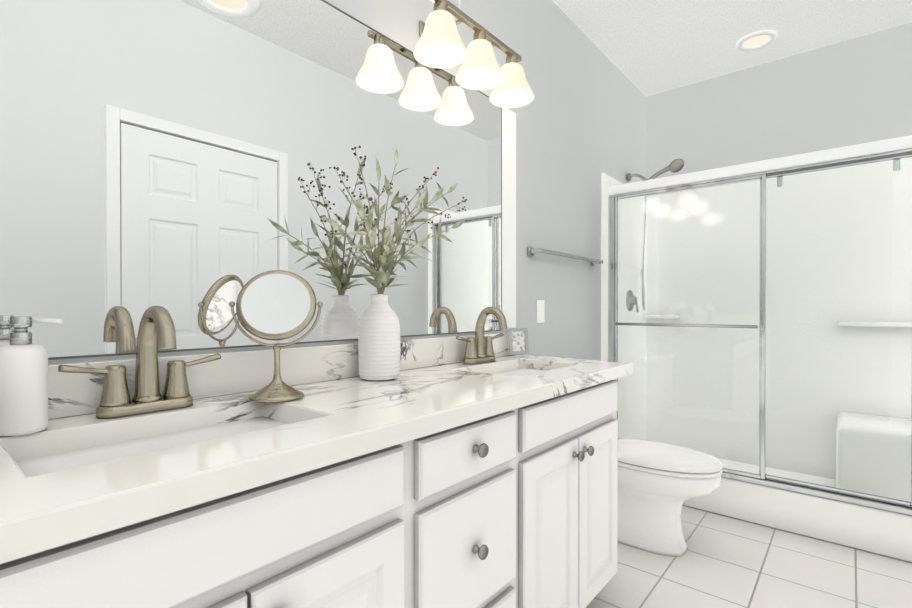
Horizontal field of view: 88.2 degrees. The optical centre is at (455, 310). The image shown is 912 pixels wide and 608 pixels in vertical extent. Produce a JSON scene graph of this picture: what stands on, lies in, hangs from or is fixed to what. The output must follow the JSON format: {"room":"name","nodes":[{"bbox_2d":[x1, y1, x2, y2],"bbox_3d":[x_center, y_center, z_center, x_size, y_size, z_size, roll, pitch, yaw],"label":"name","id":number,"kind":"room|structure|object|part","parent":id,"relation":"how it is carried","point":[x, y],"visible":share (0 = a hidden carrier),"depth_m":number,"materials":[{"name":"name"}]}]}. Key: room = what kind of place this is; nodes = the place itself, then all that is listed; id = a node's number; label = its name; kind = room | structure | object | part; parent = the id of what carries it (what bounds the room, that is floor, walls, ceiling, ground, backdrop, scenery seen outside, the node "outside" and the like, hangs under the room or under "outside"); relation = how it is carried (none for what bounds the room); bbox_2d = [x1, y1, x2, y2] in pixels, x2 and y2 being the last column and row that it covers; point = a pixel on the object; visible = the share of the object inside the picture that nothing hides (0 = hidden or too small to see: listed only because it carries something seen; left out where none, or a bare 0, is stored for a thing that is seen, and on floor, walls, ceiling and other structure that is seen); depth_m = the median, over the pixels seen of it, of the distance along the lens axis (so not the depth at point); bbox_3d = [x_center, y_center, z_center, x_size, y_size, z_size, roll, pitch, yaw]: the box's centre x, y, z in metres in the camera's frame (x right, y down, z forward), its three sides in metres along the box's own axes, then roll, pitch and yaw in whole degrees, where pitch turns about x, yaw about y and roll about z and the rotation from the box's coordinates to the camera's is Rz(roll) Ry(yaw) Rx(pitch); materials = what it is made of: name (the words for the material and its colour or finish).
{"room":"bathroom","nodes":[
{"label":"bathroom","id":0,"kind":"room"},
{"bbox_2d":[48,0,645,364],"bbox_3d":[0.098,-0.204,2.098,0.120,2.640,4.090,0,0,40],"label":"wall","id":1,"kind":"structure","parent":0,"point":[568,153],"depth_m":2.51,"materials":[{"name":"paint"}]},
{"bbox_2d":[0,0,501,359],"bbox_3d":[-0.471,-0.415,1.316,0.007,1.020,2.103,0,0,40],"label":"vanity mirror","id":2,"kind":"object","parent":1,"relation":"attached to","point":[176,159],"depth_m":1.17,"materials":[{"name":"silver mirror"}]},
{"bbox_3d":[-0.472,0.093,1.318,0.006,0.004,2.100,0,0,40],"label":"bottom mirror edge","id":3,"kind":"part","parent":2,"relation":"part of","materials":[{"name":"silver metal"}]},
{"bbox_3d":[-0.472,-0.923,1.312,0.006,0.004,2.100,0,0,40],"label":"top mirror edge","id":4,"kind":"part","parent":2,"relation":"part of","materials":[{"name":"silver metal"}]},
{"bbox_3d":[0.204,-0.419,2.121,0.006,1.010,0.002,0,0,40],"label":"mirror end edge","id":5,"kind":"part","parent":2,"relation":"part of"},
{"bbox_2d":[48,332,515,419],"bbox_3d":[-0.431,0.157,1.356,0.019,0.104,2.230,0,0,40],"label":"backsplash","id":6,"kind":"structure","parent":1,"relation":"attached to","point":[69,394],"depth_m":1.22,"materials":[{"name":"white stone"}]},
{"bbox_2d":[413,0,533,107],"bbox_3d":[0.061,-0.957,1.759,0.249,0.200,0.612,0,0,40],"label":"sconce","id":7,"kind":"object","parent":1,"relation":"attached to","point":[440,44],"visible":1,"depth_m":1.69,"materials":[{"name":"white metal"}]},
{"bbox_2d":[433,0,447,10],"bbox_3d":[-0.051,-1.019,1.573,0.049,0.071,0.049,0,0,40],"label":"socket","id":8,"kind":"object","parent":7,"relation":"attached to","point":[439,5],"depth_m":1.55,"materials":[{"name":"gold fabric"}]},
{"bbox_3d":[-0.051,-0.921,1.573,0.182,0.132,0.182,0,0,40],"label":"lamp shade","id":9,"kind":"part","parent":7,"relation":"part of","materials":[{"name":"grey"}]},
{"bbox_3d":[-0.051,-0.912,1.573,0.052,0.065,0.052,0,0,40],"label":"bulb","id":10,"kind":"part","parent":7,"relation":"part of","materials":[{"name":"white glass"}]},
{"bbox_2d":[473,30,485,39],"bbox_3d":[0.088,-1.020,1.739,0.049,0.071,0.049,0,0,40],"label":"socket","id":11,"kind":"object","parent":7,"relation":"attached to","point":[478,34],"depth_m":1.72,"materials":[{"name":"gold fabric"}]},
{"bbox_3d":[0.088,-0.922,1.739,0.182,0.132,0.182,0,0,40],"label":"lamp shade","id":12,"kind":"part","parent":7,"relation":"part of","materials":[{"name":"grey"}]},
{"bbox_3d":[0.088,-0.913,1.739,0.052,0.065,0.052,0,0,40],"label":"bulb","id":13,"kind":"part","parent":7,"relation":"part of","materials":[{"name":"white glass"}]},
{"bbox_3d":[0.225,-0.923,1.902,0.182,0.132,0.182,0,0,40],"label":"lamp shade","id":14,"kind":"part","parent":7,"relation":"part of","materials":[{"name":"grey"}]},
{"bbox_3d":[0.225,-0.914,1.903,0.052,0.065,0.052,0,0,40],"label":"bulb","id":15,"kind":"part","parent":7,"relation":"part of","materials":[{"name":"white glass"}]},
{"bbox_2d":[506,49,517,62],"bbox_3d":[0.225,-1.021,1.902,0.049,0.071,0.049,0,0,40],"label":"socket","id":16,"kind":"object","parent":7,"relation":"attached to","point":[512,57],"depth_m":1.88,"materials":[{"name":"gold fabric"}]},
{"bbox_2d":[502,108,515,328],"bbox_3d":[0.242,-0.420,2.167,0.006,1.010,0.117,0,0,40],"label":"trim","id":17,"kind":"structure","parent":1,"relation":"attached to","point":[508,214],"depth_m":2.16,"materials":[{"name":"white wood"}]},
{"bbox_2d":[537,300,544,322],"bbox_3d":[0.432,0.004,2.393,0.009,0.116,0.072,0,0,40],"label":"switch plate","id":18,"kind":"object","parent":1,"relation":"attached to","point":[540,311],"visible":1,"depth_m":2.39,"materials":[{"name":"white plastic"}]},
{"bbox_2d":[528,247,602,265],"bbox_3d":[0.621,-0.292,2.569,0.070,0.044,0.759,0,0,40],"label":"towel rail","id":19,"kind":"object","parent":1,"relation":"attached to","point":[532,251],"visible":1,"depth_m":2.43,"materials":[{"name":"silver metal"}]},
{"bbox_3d":[0.368,-0.290,2.314,0.010,0.044,0.044,0,0,40],"label":"post","id":20,"kind":"part","parent":19,"relation":"part of","materials":[{"name":"silver metal"}]},
{"bbox_3d":[0.395,-0.290,2.292,0.060,0.022,0.022,0,0,40],"label":"arm","id":21,"kind":"part","parent":19,"relation":"part of"},
{"bbox_2d":[530,0,645,110],"bbox_3d":[0.098,-1.579,2.090,0.120,0.110,4.090,0,0,40],"label":"wall","id":22,"kind":"structure","parent":0,"point":[554,13],"depth_m":2.82,"materials":[{"name":"paint"}]},
{"bbox_2d":[552,0,911,96],"bbox_3d":[0.727,-1.681,1.562,1.760,0.100,4.330,0,0,40],"label":"ceiling","id":23,"kind":"structure","parent":0,"point":[647,48],"depth_m":2.73,"materials":[{"name":"paint"}]},
{"bbox_2d":[736,30,776,50],"bbox_3d":[1.817,-1.629,2.847,0.210,0.016,0.210,0,0,40],"label":"recessed light","id":24,"kind":"object","parent":23,"relation":"in","point":[756,40],"visible":1,"depth_m":2.84,"materials":[{"name":"white plastic"}]},
{"bbox_2d":[586,505,911,607],"bbox_3d":[0.727,1.169,1.578,1.760,0.100,4.330,0,0,40],"label":"floor","id":25,"kind":"structure","parent":0,"point":[723,561],"depth_m":2.00,"materials":[{"name":"tile"}]},
{"bbox_2d":[0,372,632,607],"bbox_3d":[-0.241,0.685,1.157,0.568,0.870,2.126,0,0,40],"label":"bathroom vanity","id":26,"kind":"object","parent":25,"relation":"on","point":[437,473],"depth_m":0.91,"materials":[{"name":"white wood"}]},
{"bbox_3d":[-0.410,0.709,0.578,0.019,0.580,0.310,0,0,40],"label":"door","id":27,"kind":"part","parent":26,"relation":"part of","materials":[{"name":"white wood"}]},
{"bbox_2d":[0,355,632,547],"bbox_3d":[-0.227,0.231,1.185,0.552,0.042,2.230,0,0,40],"label":"countertop","id":28,"kind":"structure","parent":26,"relation":"on","point":[72,472],"depth_m":0.86,"materials":[{"name":"white stone"}]},
{"bbox_2d":[0,316,62,435],"bbox_3d":[-0.752,0.111,0.829,0.071,0.202,0.091,0,0,40],"label":"soap dispenser","id":29,"kind":"object","parent":28,"relation":"on","point":[23,385],"visible":0.98,"depth_m":0.80,"materials":[{"name":"white ceramic"}]},
{"bbox_3d":[-0.759,0.033,0.821,0.018,0.008,0.018,0,0,40],"label":"stem","id":30,"kind":"part","parent":29,"relation":"part of","materials":[{"name":"silver metal"}]},
{"bbox_2d":[58,305,220,418],"bbox_3d":[-0.613,0.100,0.960,0.158,0.221,0.291,0,0,40],"label":"faucet","id":31,"kind":"object","parent":28,"relation":"on","point":[156,332],"visible":1,"depth_m":0.97,"materials":[{"name":"beige metal"}]},
{"bbox_3d":[-0.713,0.115,0.911,0.033,0.029,0.087,0,0,40],"label":"lever","id":32,"kind":"part","parent":31,"relation":"part of","materials":[{"name":"beige metal"}]},
{"bbox_3d":[-0.610,0.091,0.957,0.150,0.204,0.047,0,0,40],"label":"spout","id":33,"kind":"part","parent":31,"relation":"part of","materials":[{"name":"beige metal"}]},
{"bbox_3d":[-0.582,0.114,1.067,0.033,0.029,0.087,0,0,40],"label":"lever","id":34,"kind":"part","parent":31,"relation":"part of","materials":[{"name":"beige metal"}]},
{"bbox_2d":[229,270,322,402],"bbox_3d":[-0.431,0.055,1.133,0.133,0.310,0.174,0,0,40],"label":"makeup mirror","id":35,"kind":"object","parent":28,"relation":"on","point":[274,305],"visible":1,"depth_m":1.12,"materials":[{"name":"gold metal"}]},
{"bbox_3d":[-0.431,-0.015,1.133,0.118,0.153,0.141,0,0,40],"label":"glass","id":36,"kind":"part","parent":35,"relation":"part of","materials":[{"name":"white"}]},
{"bbox_2d":[321,146,466,380],"bbox_3d":[-0.130,-0.162,1.498,0.232,0.740,0.610,0,0,40],"label":"vase","id":37,"kind":"object","parent":28,"relation":"on","point":[379,345],"visible":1,"depth_m":1.40,"materials":[{"name":"white ceramic"}]},
{"bbox_2d":[456,307,506,363],"bbox_3d":[0.133,0.095,1.849,0.158,0.221,0.291,0,0,40],"label":"faucet","id":38,"kind":"object","parent":28,"relation":"on","point":[479,348],"visible":1,"depth_m":1.85,"materials":[{"name":"beige metal"}]},
{"bbox_3d":[0.032,0.110,1.800,0.033,0.029,0.087,0,0,40],"label":"lever","id":39,"kind":"part","parent":38,"relation":"part of","materials":[{"name":"beige metal"}]},
{"bbox_3d":[0.136,0.086,1.846,0.150,0.204,0.047,0,0,40],"label":"spout","id":40,"kind":"part","parent":38,"relation":"part of","materials":[{"name":"beige metal"}]},
{"bbox_3d":[0.163,0.110,1.956,0.033,0.029,0.087,0,0,40],"label":"lever","id":41,"kind":"part","parent":38,"relation":"part of","materials":[{"name":"beige metal"}]},
{"bbox_2d":[508,328,528,354],"bbox_3d":[0.275,0.139,2.082,0.088,0.125,0.092,0,0,40],"label":"photo frame","id":42,"kind":"object","parent":28,"relation":"on","point":[518,341],"visible":1,"depth_m":2.08,"materials":[{"name":"silver metal"}]},
{"bbox_2d":[512,331,525,350],"bbox_3d":[0.276,0.135,2.082,0.057,0.089,0.062,0,0,40],"label":"photo","id":43,"kind":"object","parent":42,"relation":"on","point":[518,337],"depth_m":2.08,"materials":[{"name":"paper"}]},
{"bbox_3d":[-0.207,0.708,0.820,0.019,0.580,0.311,0,0,40],"label":"door","id":44,"kind":"part","parent":26,"relation":"part of","materials":[{"name":"white wood"}]},
{"bbox_3d":[0.037,0.564,1.111,0.019,0.285,0.363,0,0,40],"label":"drawer","id":45,"kind":"part","parent":26,"relation":"part of","materials":[{"name":"white wood"}]},
{"bbox_3d":[0.037,0.330,1.109,0.019,0.123,0.363,0,0,40],"label":"drawer","id":46,"kind":"part","parent":26,"relation":"part of","materials":[{"name":"white wood"}]},
{"bbox_3d":[0.057,0.559,1.094,0.032,0.033,0.033,0,0,40],"label":"knob","id":47,"kind":"part","parent":26,"relation":"part of","materials":[{"name":"silver metal"}]},
{"bbox_3d":[0.057,0.323,1.093,0.032,0.033,0.033,0,0,40],"label":"knob","id":48,"kind":"part","parent":26,"relation":"part of","materials":[{"name":"silver metal"}]},
{"bbox_3d":[0.037,0.866,1.112,0.019,0.260,0.363,0,0,40],"label":"drawer","id":49,"kind":"part","parent":26,"relation":"part of","materials":[{"name":"white wood"}]},
{"bbox_3d":[0.284,0.705,1.405,0.019,0.580,0.330,0,0,40],"label":"door","id":50,"kind":"part","parent":26,"relation":"part of","materials":[{"name":"white wood"}]},
{"bbox_3d":[0.388,0.459,1.488,0.032,0.033,0.033,0,0,40],"label":"knob","id":51,"kind":"part","parent":26,"relation":"part of","materials":[{"name":"silver metal"}]},
{"bbox_3d":[0.435,0.459,1.544,0.032,0.033,0.033,0,0,40],"label":"knob","id":52,"kind":"part","parent":26,"relation":"part of","materials":[{"name":"silver metal"}]},
{"bbox_3d":[0.500,0.703,1.663,0.019,0.580,0.330,0,0,40],"label":"door","id":53,"kind":"part","parent":26,"relation":"part of","materials":[{"name":"white wood"}]},
{"bbox_2d":[617,438,723,556],"bbox_3d":[0.881,0.716,2.327,0.778,0.794,0.490,0,0,40],"label":"toilet","id":54,"kind":"object","parent":25,"relation":"on","point":[660,484],"visible":0.5,"depth_m":2.16,"materials":[{"name":"ceramic"}]},
{"bbox_3d":[0.961,0.713,2.260,0.560,0.020,0.388,0,0,40],"label":"seat","id":55,"kind":"part","parent":54,"relation":"part of","materials":[{"name":"ceramic"}]},
{"bbox_3d":[0.962,0.686,2.259,0.566,0.030,0.392,0,0,40],"label":"lid","id":56,"kind":"part","parent":54,"relation":"part of","materials":[{"name":"ceramic"}]},
{"bbox_2d":[601,135,911,562],"bbox_3d":[1.762,0.062,2.806,1.514,2.098,0.862,0,0,40],"label":"shower","id":57,"kind":"object","parent":25,"relation":"on","point":[757,334],"visible":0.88,"depth_m":2.86,"materials":[{"name":"glass"}]},
{"bbox_3d":[1.262,-0.927,3.278,0.113,0.054,0.018,0,0,40],"label":"arm","id":58,"kind":"part","parent":57,"relation":"part of"},
{"bbox_2d":[643,315,679,318],"bbox_3d":[1.524,0.045,3.495,0.238,0.025,0.088,0,0,40],"label":"shelf","id":59,"kind":"object","parent":57,"relation":"attached to","point":[648,316],"depth_m":3.46,"materials":[{"name":"plastic"}]},
{"bbox_3d":[1.302,-0.704,2.694,0.761,0.018,0.016,0,0,40],"label":"door rail","id":60,"kind":"part","parent":57,"relation":"part of","materials":[{"name":"silver metal"}]},
{"bbox_3d":[1.302,0.082,2.699,0.761,1.554,0.006,0,0,40],"label":"door glass","id":61,"kind":"part","parent":57,"relation":"part of","materials":[{"name":"clear glass"}]},
{"bbox_3d":[1.302,0.868,2.703,0.761,0.018,0.016,0,0,40],"label":"door rail","id":62,"kind":"part","parent":57,"relation":"part of","materials":[{"name":"silver metal"}]},
{"bbox_3d":[1.831,0.870,2.296,0.561,0.018,0.016,0,0,40],"label":"door rail","id":63,"kind":"part","parent":57,"relation":"part of","materials":[{"name":"silver metal"}]},
{"bbox_3d":[1.831,0.084,2.291,0.561,1.554,0.006,0,0,40],"label":"door glass","id":64,"kind":"part","parent":57,"relation":"part of","materials":[{"name":"clear glass"}]},
{"bbox_3d":[1.831,-0.701,2.287,0.561,0.018,0.016,0,0,40],"label":"door rail","id":65,"kind":"part","parent":57,"relation":"part of","materials":[{"name":"silver metal"}]},
{"bbox_3d":[2.300,0.826,2.563,0.348,0.425,0.525,0,0,40],"label":"seat","id":66,"kind":"part","parent":57,"relation":"part of","materials":[{"name":"plastic"}]},
{"bbox_2d":[838,321,911,326],"bbox_3d":[2.437,0.077,2.722,0.348,0.030,0.098,0,0,40],"label":"shelf","id":67,"kind":"object","parent":57,"relation":"attached to","point":[896,323],"depth_m":2.70,"materials":[{"name":"plastic"}]},
{"bbox_2d":[646,22,911,196],"bbox_3d":[2.034,-0.266,3.221,1.640,2.750,0.120,0,0,40],"label":"wall","id":68,"kind":"structure","parent":0,"point":[857,90],"depth_m":3.04,"materials":[{"name":"paint"}]}
]}

